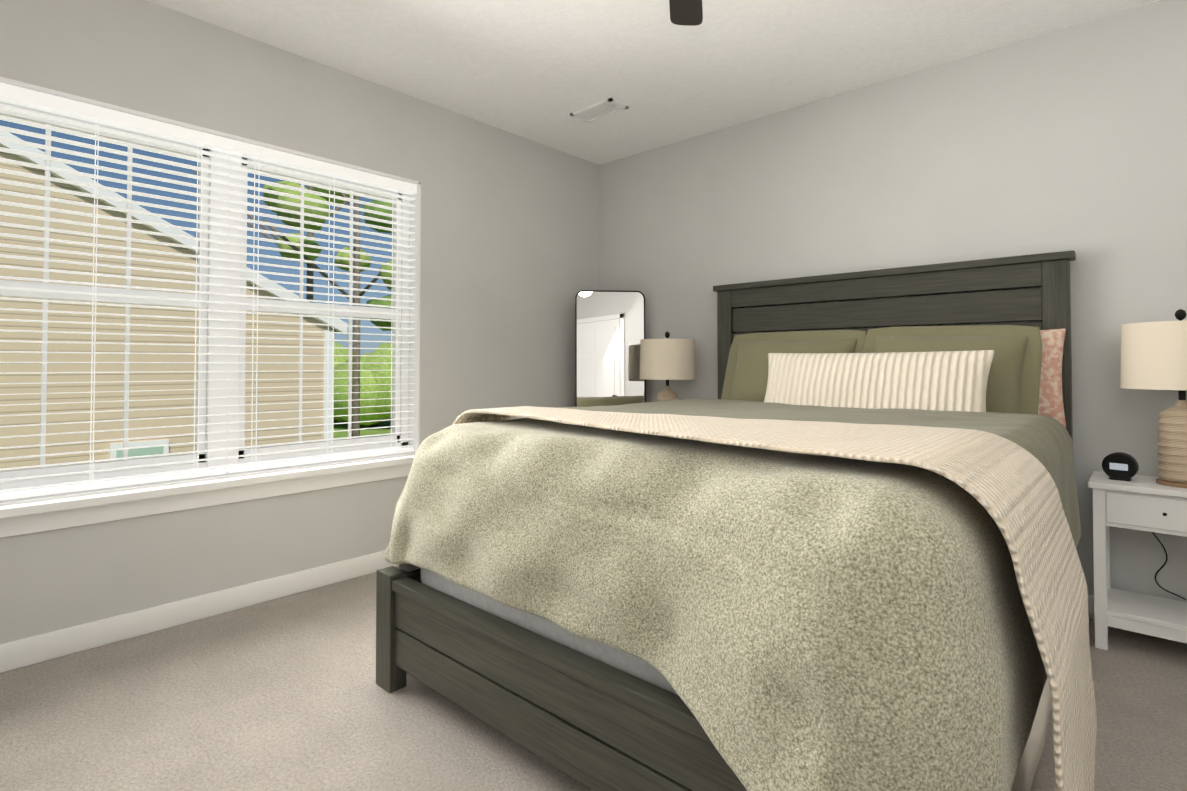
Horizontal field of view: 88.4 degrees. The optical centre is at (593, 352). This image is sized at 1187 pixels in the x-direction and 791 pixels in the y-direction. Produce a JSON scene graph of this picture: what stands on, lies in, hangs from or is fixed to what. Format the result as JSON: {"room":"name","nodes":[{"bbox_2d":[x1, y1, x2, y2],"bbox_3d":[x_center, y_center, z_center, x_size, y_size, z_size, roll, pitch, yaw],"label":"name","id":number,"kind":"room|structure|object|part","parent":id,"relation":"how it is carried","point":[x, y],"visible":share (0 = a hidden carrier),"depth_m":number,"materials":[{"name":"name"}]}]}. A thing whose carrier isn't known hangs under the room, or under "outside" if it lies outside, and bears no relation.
{"room":"bedroom","nodes":[
{"label":"bedroom","id":0,"kind":"room"},
{"bbox_2d":[0,0,598,643],"bbox_3d":[-1.335,-0.134,2.890,0.150,2.440,3.930,-1,-2,42],"label":"wall","id":1,"kind":"structure","parent":0,"point":[147,56],"depth_m":2.85,"materials":[{"name":"paint"}]},
{"bbox_2d":[0,550,398,672],"bbox_3d":[-1.274,1.037,2.812,0.014,0.095,3.930,-1,-2,42],"label":"baseboard","id":2,"kind":"structure","parent":1,"relation":"attached to","point":[24,652],"depth_m":2.39,"materials":[{"name":"white wood"}]},
{"bbox_2d":[0,455,414,537],"bbox_3d":[-1.509,0.577,2.538,0.085,0.104,1.925,-1,-2,42],"label":"window sill","id":3,"kind":"structure","parent":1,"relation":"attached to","point":[31,517],"depth_m":2.41,"materials":[{"name":"white wood"}]},
{"bbox_2d":[0,76,420,505],"bbox_3d":[-1.581,-0.195,2.619,0.150,1.450,1.805,-1,-2,42],"label":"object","id":4,"kind":"structure","parent":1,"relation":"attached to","point":[414,374],"depth_m":2.90,"materials":[{"name":"white wood"}]},
{"bbox_2d":[0,101,409,492],"bbox_3d":[-1.604,-0.194,2.639,0.060,1.450,1.805,-1,-2,42],"label":"window","id":5,"kind":"structure","parent":4,"relation":"in","point":[227,381],"depth_m":2.60,"materials":[{"name":"white plastic"}]},
{"bbox_2d":[0,82,231,500],"bbox_3d":[-1.857,-0.204,2.270,0.060,1.418,0.888,-1,-2,42],"label":"window blind","id":6,"kind":"object","parent":5,"relation":"attached to","point":[32,99],"visible":0.9,"depth_m":2.29,"materials":[{"name":"white plastic"}]},
{"bbox_2d":[225,139,416,472],"bbox_3d":[-1.261,-0.191,2.928,0.060,1.418,0.888,-1,-2,42],"label":"window blind","id":7,"kind":"object","parent":5,"relation":"attached to","point":[263,154],"visible":0.96,"depth_m":2.87,"materials":[{"name":"white plastic"}]},
{"bbox_2d":[0,566,1186,790],"bbox_3d":[0.222,1.107,1.455,4.350,0.100,4.230,-1,-2,42],"label":"floor","id":8,"kind":"structure","parent":0,"point":[284,694],"depth_m":1.77,"materials":[{"name":"carpet"}]},
{"bbox_2d":[575,290,645,406],"bbox_3d":[0.110,0.352,3.884,0.450,1.500,0.078,0,-1,-4],"label":"leaning mirror","id":9,"kind":"object","parent":8,"relation":"on","point":[609,330],"visible":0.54,"depth_m":3.90,"materials":[{"name":"clear glass"}]},
{"bbox_2d":[376,250,1096,790],"bbox_3d":[0.611,0.328,2.174,1.845,1.487,2.315,-1,-2,42],"label":"bed","id":10,"kind":"object","parent":8,"relation":"on","point":[828,554],"visible":1,"depth_m":1.31,"materials":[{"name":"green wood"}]},
{"bbox_2d":[384,418,1046,790],"bbox_3d":[0.137,0.504,1.692,1.794,0.578,0.976,-1,-2,42],"label":"comforter","id":11,"kind":"object","parent":10,"relation":"on","point":[761,619],"depth_m":1.11,"materials":[{"name":"green fabric"}]},
{"bbox_2d":[453,406,1096,790],"bbox_3d":[0.221,0.625,1.709,1.809,0.874,0.612,-1,-2,42],"label":"throw","id":12,"kind":"object","parent":10,"relation":"on","point":[1006,505],"depth_m":1.19,"materials":[{"name":"beige fabric"}]},
{"bbox_2d":[1038,328,1065,427],"bbox_3d":[1.687,0.105,2.616,0.560,0.418,0.132,-1,-2,42],"label":"pillow","id":13,"kind":"object","parent":10,"relation":"on","point":[1052,393],"depth_m":2.45,"materials":[{"name":"pink fabric"}]},
{"bbox_2d":[1088,471,1186,649],"bbox_3d":[2.061,0.772,2.199,0.409,0.600,0.317,-1,-2,42],"label":"nightstand","id":14,"kind":"object","parent":8,"relation":"on","point":[1143,503],"visible":0.98,"depth_m":2.18,"materials":[{"name":"white paint"}]},
{"bbox_2d":[1102,452,1138,481],"bbox_3d":[1.955,0.423,2.265,0.049,0.102,0.100,1,-1,-40],"label":"alarm clock","id":15,"kind":"object","parent":14,"relation":"on","point":[1121,466],"visible":1,"depth_m":2.25,"materials":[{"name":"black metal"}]},
{"bbox_2d":[1120,309,1186,487],"bbox_3d":[2.092,0.158,2.168,0.332,0.624,0.332,-1,-2,42],"label":"lamp","id":16,"kind":"object","parent":14,"relation":"on","point":[1153,355],"visible":1,"depth_m":2.13,"materials":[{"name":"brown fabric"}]},
{"bbox_3d":[2.092,0.013,2.171,0.332,0.235,0.332,-1,-2,42],"label":"lamp shade","id":17,"kind":"part","parent":16,"relation":"part of","materials":[{"name":"beige fabric"}]},
{"bbox_3d":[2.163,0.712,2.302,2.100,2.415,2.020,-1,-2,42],"label":"cord","id":18,"kind":"part","parent":14,"relation":"part of","materials":[{"name":"black metal"}]},
{"bbox_3d":[0.462,0.801,3.648,0.424,0.600,0.317,-1,-2,42],"label":"nightstand","id":19,"kind":"object","parent":8,"relation":"on","visible":0},
{"bbox_2d":[640,331,695,400],"bbox_3d":[0.441,0.188,3.637,0.332,0.624,0.332,-1,-2,42],"label":"lamp","id":20,"kind":"object","parent":19,"relation":"on","point":[667,359],"visible":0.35,"depth_m":3.50,"materials":[{"name":"brown fabric"}]},
{"bbox_3d":[0.441,0.042,3.640,0.332,0.235,0.332,-1,-2,42],"label":"lamp shade","id":21,"kind":"part","parent":20,"relation":"part of","materials":[{"name":"beige fabric"}]},
{"bbox_2d":[148,0,1158,164],"bbox_3d":[0.222,-1.432,1.505,4.350,0.100,4.230,-1,-2,42],"label":"ceiling","id":22,"kind":"structure","parent":0,"point":[538,71],"depth_m":2.73,"materials":[{"name":"paint"}]},
{"bbox_2d":[570,98,627,122],"bbox_3d":[0.030,-1.339,3.385,0.300,0.012,0.150,-1,-2,42],"label":"ceiling vent","id":23,"kind":"object","parent":22,"relation":"in","point":[600,110],"visible":0.94,"depth_m":3.38,"materials":[{"name":"white metal"}]},
{"bbox_2d":[669,0,702,25],"bbox_3d":[0.187,-1.203,1.563,1.306,0.353,1.274,-1,-2,42],"label":"ceiling fan","id":24,"kind":"object","parent":22,"relation":"hanging from","point":[687,12],"visible":1,"depth_m":2.17,"materials":[{"name":"brown metal"}]},
{"bbox_2d":[599,0,1186,601],"bbox_3d":[1.591,-0.132,2.991,4.350,2.440,0.150,-1,-2,42],"label":"wall","id":25,"kind":"structure","parent":0,"point":[1071,138],"depth_m":2.75,"materials":[{"name":"paint"}]},
{"bbox_2d":[1088,594,1093,618],"bbox_3d":[1.536,1.039,2.908,4.050,0.095,0.014,-1,-2,42],"label":"baseboard","id":26,"kind":"structure","parent":25,"relation":"attached to","point":[1090,606],"depth_m":2.47,"materials":[{"name":"white wood"}]},
{"label":"outside","id":27,"kind":"structure","parent":0,"visible":0},
{"bbox_2d":[333,421,390,439],"bbox_3d":[-18.032,4.712,29.384,59.400,0.200,100.000,-1,-2,42],"label":"lawn","id":28,"kind":"structure","parent":27,"point":[342,434],"depth_m":37.18,"materials":[{"name":"green plant"}]},
{"bbox_2d":[0,146,333,470],"bbox_3d":[-10.795,0.386,6.458,9.025,7.542,12.145,-1,-2,42],"label":"house","id":29,"kind":"structure","parent":28,"relation":"on","point":[287,382],"depth_m":6.25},
{"bbox_2d":[109,439,168,460],"bbox_3d":[-4.752,1.135,6.388,0.055,0.400,0.500,-1,-2,42],"label":"window","id":30,"kind":"structure","parent":29,"relation":"attached to","point":[112,453],"depth_m":6.38,"materials":[{"name":"white"}]},
{"bbox_3d":[-3.432,1.950,7.865,0.045,4.470,0.125,-1,-2,42],"label":"corner trim of the house","id":31,"kind":"part","parent":29,"relation":"part of","materials":[{"name":"white wood"}]},
{"bbox_2d":[188,164,354,302],"bbox_3d":[-7.569,-2.642,16.640,2.896,14.000,5.589,-1,-2,42],"label":"trunk","id":32,"kind":"object","parent":28,"relation":"on","point":[309,280],"visible":0.06,"depth_m":16.15,"materials":[{"name":"brown wood"}]},
{"bbox_2d":[263,181,354,263],"bbox_3d":[-8.117,-5.805,16.128,5.296,7.081,5.413,-1,-2,42],"label":"tree","id":33,"kind":"object","parent":32,"relation":"attached to","point":[293,239],"visible":0.04,"depth_m":16.60,"materials":[{"name":"green plant"}]},
{"bbox_2d":[263,192,379,437],"bbox_3d":[-5.478,-2.060,14.033,4.886,12.732,4.104,-1,-2,42],"label":"trunk","id":34,"kind":"object","parent":28,"relation":"on","point":[356,396],"visible":0.27,"depth_m":13.96,"materials":[{"name":"brown wood"}]},
{"bbox_2d":[276,189,392,289],"bbox_3d":[-5.344,-4.125,13.601,4.356,7.000,4.025,-1,-2,42],"label":"tree","id":35,"kind":"object","parent":34,"relation":"attached to","point":[316,227],"visible":0.08,"depth_m":12.15,"materials":[{"name":"green plant"}]},
{"bbox_2d":[334,341,392,426],"bbox_3d":[-15.261,1.681,40.649,77.432,7.211,10.645,0,-1,22],"label":"hedge","id":36,"kind":"object","parent":28,"relation":"on","point":[365,383],"visible":0.06,"depth_m":36.44,"materials":[{"name":"green plant"}]},
{"bbox_3d":[-8.806,-1.837,8.880,9.380,3.201,6.220,-1,-2,42],"label":"roof","id":37,"kind":"structure","parent":0,"visible":0},
{"bbox_2d":[0,130,347,334],"bbox_3d":[-5.348,-1.896,5.746,0.105,3.233,6.220,-1,-2,42],"label":"rake","id":38,"kind":"object","parent":37,"relation":"attached to","point":[159,229],"visible":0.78,"depth_m":6.34,"materials":[{"name":"white"}]},
{"bbox_3d":[-5.505,-2.146,16.463,4.429,13.000,2.670,-1,-2,42],"label":"trunk","id":39,"kind":"object","parent":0,"visible":0},
{"bbox_2d":[362,200,393,330],"bbox_3d":[-4.078,-4.803,17.162,3.763,8.404,5.010,-1,-2,42],"label":"tree","id":40,"kind":"object","parent":39,"relation":"attached to","point":[381,302],"visible":0.1,"depth_m":15.52,"materials":[{"name":"green plant"}]}
]}

